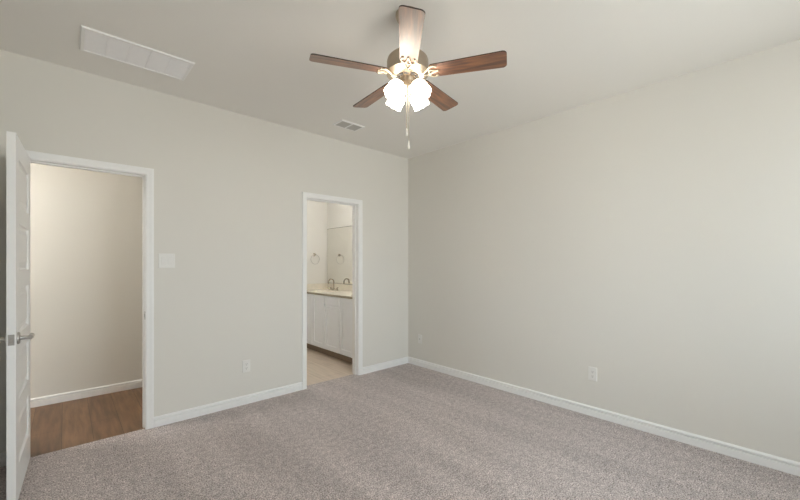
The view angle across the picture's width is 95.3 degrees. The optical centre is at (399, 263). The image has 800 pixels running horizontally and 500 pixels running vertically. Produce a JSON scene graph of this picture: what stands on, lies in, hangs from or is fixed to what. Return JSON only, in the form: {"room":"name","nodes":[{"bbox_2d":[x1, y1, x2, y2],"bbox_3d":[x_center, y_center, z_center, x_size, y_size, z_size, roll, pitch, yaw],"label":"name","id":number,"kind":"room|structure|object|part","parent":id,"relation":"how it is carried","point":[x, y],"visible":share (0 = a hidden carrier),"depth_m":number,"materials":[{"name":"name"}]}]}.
{"room":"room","nodes":[
{"label":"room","id":0,"kind":"room"},
{"bbox_2d":[30,163,141,398],"bbox_3d":[-3.382,-0.038,3.479,3.320,2.740,0.115,0,0,-43],"label":"wall","id":1,"kind":"structure","parent":0,"point":[86,226],"depth_m":3.63,"materials":[{"name":"white paint"}]},
{"bbox_2d":[30,379,141,407],"bbox_3d":[-3.339,1.290,3.432,3.320,0.084,0.014,0,0,-43],"label":"baseboard","id":2,"kind":"structure","parent":1,"relation":"attached to","point":[84,393],"depth_m":3.61,"materials":[{"name":"white wood"}]},
{"bbox_2d":[0,49,407,452],"bbox_3d":[-1.329,-0.038,3.666,3.800,2.740,0.115,0,0,-43],"label":"wall","id":3,"kind":"structure","parent":0,"point":[229,186],"depth_m":3.28,"materials":[{"name":"white paint"}]},
{"bbox_2d":[0,131,34,499],"bbox_3d":[-2.308,0.305,2.215,0.166,2.026,0.696,0,0,-41],"label":"door","id":4,"kind":"structure","parent":3,"relation":"in","point":[17,337],"depth_m":1.99,"materials":[{"name":"white paint"}]},
{"bbox_3d":[-2.181,0.412,1.990,0.066,0.066,0.114,0,0,-41],"label":"handle","id":5,"kind":"part","parent":4,"relation":"part of","materials":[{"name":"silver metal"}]},
{"bbox_3d":[-2.088,0.412,1.960,0.025,0.058,0.002,0,0,-41],"label":"latch plate","id":6,"kind":"part","parent":4,"relation":"part of","materials":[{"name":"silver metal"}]},
{"bbox_3d":[-2.105,0.412,2.056,0.066,0.066,0.114,0,0,-41],"label":"handle","id":7,"kind":"part","parent":4,"relation":"part of","materials":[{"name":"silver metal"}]},
{"bbox_2d":[26,150,153,429],"bbox_3d":[-2.338,0.281,2.741,0.801,2.101,0.149,0,0,-43],"label":"door frame","id":8,"kind":"structure","parent":3,"relation":"attached to","point":[147,174],"depth_m":2.94,"materials":[{"name":"white wood"}]},
{"bbox_2d":[159,253,174,267],"bbox_3d":[-1.933,-0.023,3.025,0.116,0.120,0.014,0,0,-43],"label":"light switch","id":9,"kind":"object","parent":3,"relation":"attached to","point":[165,260],"visible":1,"depth_m":3.02,"materials":[{"name":"beige plastic"}]},
{"bbox_2d":[0,357,407,466],"bbox_3d":[-1.285,1.290,3.618,3.800,0.084,0.014,0,0,-43],"label":"baseboard","id":10,"kind":"structure","parent":3,"relation":"attached to","point":[177,416],"depth_m":3.39,"materials":[{"name":"white wood"}]},
{"bbox_2d":[242,359,249,372],"bbox_3d":[-1.458,0.974,3.464,0.072,0.117,0.008,0,0,-43],"label":"wall outlet","id":11,"kind":"object","parent":3,"relation":"attached to","point":[245,363],"visible":1,"depth_m":3.46,"materials":[{"name":"beige plastic"}]},
{"bbox_2d":[302,192,362,389],"bbox_3d":[-0.786,0.286,4.163,0.786,2.092,0.149,0,0,-43],"label":"door frame","id":12,"kind":"structure","parent":3,"relation":"attached to","point":[357,205],"depth_m":4.35,"materials":[{"name":"white wood"}]},
{"bbox_2d":[307,200,326,283],"bbox_3d":[-1.844,-0.038,5.730,1.770,2.740,0.115,0,0,-43],"label":"wall","id":13,"kind":"structure","parent":0,"point":[316,211],"depth_m":6.07,"materials":[{"name":"white paint"}]},
{"bbox_2d":[327,203,351,284],"bbox_3d":[-0.602,-0.038,5.600,0.115,2.740,1.755,0,0,-43],"label":"wall","id":14,"kind":"structure","parent":0,"point":[338,215],"depth_m":5.95,"materials":[{"name":"white paint"}]},
{"bbox_2d":[307,283,351,290],"bbox_3d":[-0.908,0.380,5.445,0.544,0.095,1.569,0,0,-43],"label":"backsplash","id":15,"kind":"structure","parent":14,"relation":"attached to","point":[344,287],"depth_m":5.99,"materials":[{"name":"beige stone"}]},
{"bbox_2d":[327,226,351,284],"bbox_3d":[-0.723,-0.131,5.640,0.006,0.915,1.517,0,0,-43],"label":"mirror","id":16,"kind":"object","parent":14,"relation":"attached to","point":[339,240],"visible":0.36,"depth_m":5.92,"materials":[{"name":"mirror"}]},
{"bbox_2d":[0,0,799,158],"bbox_3d":[0.467,-1.458,1.707,3.800,0.100,5.200,0,0,-43],"label":"ceiling","id":17,"kind":"structure","parent":0,"point":[250,58],"depth_m":2.36,"materials":[{"name":"white paint"}]},
{"bbox_2d":[79,25,194,80],"bbox_3d":[-1.769,-1.403,2.475,0.605,0.010,0.330,0,0,-43],"label":"ceiling vent","id":18,"kind":"object","parent":17,"relation":"in","point":[92,41],"visible":1,"depth_m":2.44,"materials":[{"name":"white metal"}]},
{"bbox_3d":[-1.935,-1.404,2.323,0.113,0.006,0.288,0,0,-43],"label":"grille panel","id":19,"kind":"part","parent":18,"relation":"part of","materials":[{"name":"white metal"}]},
{"bbox_3d":[-1.852,-1.404,2.399,0.113,0.006,0.288,0,0,-43],"label":"grille panel","id":20,"kind":"part","parent":18,"relation":"part of","materials":[{"name":"white metal"}]},
{"bbox_3d":[-1.769,-1.404,2.475,0.113,0.006,0.288,0,0,-43],"label":"grille panel","id":21,"kind":"part","parent":18,"relation":"part of","materials":[{"name":"white metal"}]},
{"bbox_3d":[-1.686,-1.404,2.551,0.113,0.006,0.288,0,0,-43],"label":"grille panel","id":22,"kind":"part","parent":18,"relation":"part of","materials":[{"name":"white metal"}]},
{"bbox_3d":[-1.603,-1.404,2.627,0.113,0.006,0.288,0,0,-43],"label":"grille panel","id":23,"kind":"part","parent":18,"relation":"part of","materials":[{"name":"white metal"}]},
{"bbox_2d":[332,119,364,131],"bbox_3d":[-0.521,-1.404,3.717,0.284,0.009,0.180,0,0,-43],"label":"ceiling vent","id":24,"kind":"object","parent":17,"relation":"in","point":[341,123],"visible":1,"depth_m":3.70,"materials":[{"name":"white metal"}]},
{"bbox_2d":[309,5,506,148],"bbox_3d":[0.034,-1.020,2.089,1.043,0.776,1.024,0,0,-43],"label":"ceiling fan","id":25,"kind":"object","parent":17,"relation":"hanging from","point":[407,68],"visible":1,"depth_m":1.97,"materials":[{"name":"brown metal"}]},
{"bbox_3d":[-0.272,-1.068,1.953,0.410,0.006,0.116,0,12,-19],"label":"fan blade","id":26,"kind":"part","parent":25,"relation":"part of","materials":[{"name":"brown wood"}]},
{"bbox_3d":[-0.156,-1.068,2.327,0.116,0.006,0.410,-15,9,-36],"label":"fan blade","id":27,"kind":"part","parent":25,"relation":"part of","materials":[{"name":"brown wood"}]},
{"bbox_3d":[-0.029,-0.948,1.991,0.117,0.120,0.097,0,0,-43],"label":"lamp shade","id":28,"kind":"part","parent":25,"relation":"part of","materials":[{"name":"white glass"}]},
{"bbox_3d":[-0.026,-0.948,2.133,0.097,0.120,0.117,0,0,-43],"label":"lamp shade","id":29,"kind":"part","parent":25,"relation":"part of","materials":[{"name":"white glass"}]},
{"bbox_3d":[0.037,-0.872,2.022,0.004,0.254,0.005,0,0,-5],"label":"pull chain","id":30,"kind":"part","parent":25,"relation":"part of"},
{"bbox_3d":[0.048,-1.068,1.728,0.116,0.006,0.410,12,0,-1],"label":"fan blade","id":31,"kind":"part","parent":25,"relation":"part of","materials":[{"name":"brown wood"}]},
{"bbox_3d":[0.115,-0.948,2.130,0.117,0.120,0.097,0,0,-43],"label":"lamp shade","id":32,"kind":"part","parent":25,"relation":"part of","materials":[{"name":"white glass"}]},
{"bbox_3d":[0.113,-0.948,1.988,0.097,0.120,0.117,0,0,-43],"label":"lamp shade","id":33,"kind":"part","parent":25,"relation":"part of","materials":[{"name":"white glass"}]},
{"bbox_3d":[0.235,-1.068,2.333,0.116,0.006,0.410,-15,-8,34],"label":"fan blade","id":34,"kind":"part","parent":25,"relation":"part of","materials":[{"name":"brown wood"}]},
{"bbox_3d":[0.361,-1.068,1.962,0.410,0.006,0.116,0,-12,17],"label":"fan blade","id":35,"kind":"part","parent":25,"relation":"part of","materials":[{"name":"brown wood"}]},
{"bbox_2d":[0,348,799,499],"bbox_3d":[-0.681,1.357,1.923,5.200,0.050,7.070,0,0,-43],"label":"floor","id":36,"kind":"structure","parent":0,"point":[407,431],"depth_m":2.57,"materials":[{"name":"carpet"}]},
{"bbox_2d":[307,294,351,363],"bbox_3d":[-0.917,0.895,5.444,0.558,0.874,1.557,0,0,-43],"label":"vanity cabinet","id":37,"kind":"object","parent":36,"relation":"on","point":[329,319],"visible":0.49,"depth_m":5.11,"materials":[{"name":"white paint"}]},
{"bbox_3d":[-1.430,0.834,5.604,0.019,0.740,0.340,0,0,-43],"label":"cabinet door","id":38,"kind":"part","parent":37,"relation":"part of","materials":[{"name":"white paint"}]},
{"bbox_3d":[-1.195,0.834,5.347,0.019,0.740,0.337,0,0,-43],"label":"cabinet door","id":39,"kind":"part","parent":37,"relation":"part of","materials":[{"name":"white paint"}]},
{"bbox_2d":[307,289,351,298],"bbox_3d":[-0.915,0.493,5.438,0.564,0.130,1.569,0,0,-43],"label":"countertop","id":40,"kind":"structure","parent":37,"relation":"on","point":[325,292],"depth_m":5.40,"materials":[{"name":"beige stone"}]},
{"bbox_2d":[328,279,337,290],"bbox_3d":[-1.095,0.333,5.837,0.142,0.188,0.292,0,0,-43],"label":"faucet","id":41,"kind":"object","parent":40,"relation":"on","point":[329,279],"visible":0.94,"depth_m":5.84,"materials":[{"name":"silver metal"}]},
{"bbox_3d":[-0.946,0.520,5.076,0.019,0.113,0.373,0,0,-43],"label":"drawer","id":42,"kind":"part","parent":37,"relation":"part of","materials":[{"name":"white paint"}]},
{"bbox_3d":[-0.946,0.904,5.076,0.019,0.600,0.377,0,0,-43],"label":"cabinet door","id":43,"kind":"part","parent":37,"relation":"part of","materials":[{"name":"white paint"}]},
{"bbox_3d":[-0.702,0.834,4.809,0.019,0.740,0.324,0,0,-43],"label":"cabinet door","id":44,"kind":"part","parent":37,"relation":"part of","materials":[{"name":"white paint"}]},
{"bbox_2d":[408,39,799,461],"bbox_3d":[1.871,-0.038,3.071,0.115,2.740,5.315,0,0,-43],"label":"wall","id":45,"kind":"structure","parent":0,"point":[647,237],"depth_m":2.94,"materials":[{"name":"white paint"}]},
{"bbox_2d":[418,334,421,343],"bbox_3d":[0.256,0.980,4.739,0.014,0.115,0.070,0,0,-43],"label":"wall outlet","id":46,"kind":"object","parent":45,"relation":"attached to","point":[419,335],"visible":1,"depth_m":4.74,"materials":[{"name":"beige plastic"}]},
{"bbox_2d":[588,366,596,380],"bbox_3d":[1.682,0.964,3.187,0.008,0.117,0.072,0,0,-43],"label":"wall outlet","id":47,"kind":"object","parent":45,"relation":"attached to","point":[592,371],"visible":1,"depth_m":3.19,"materials":[{"name":"beige plastic"}]},
{"bbox_2d":[408,356,799,476],"bbox_3d":[1.862,1.290,2.985,0.014,0.084,5.200,0,0,-43],"label":"baseboard","id":48,"kind":"structure","parent":45,"relation":"attached to","point":[785,465],"depth_m":2.93,"materials":[{"name":"white wood"}]}
]}

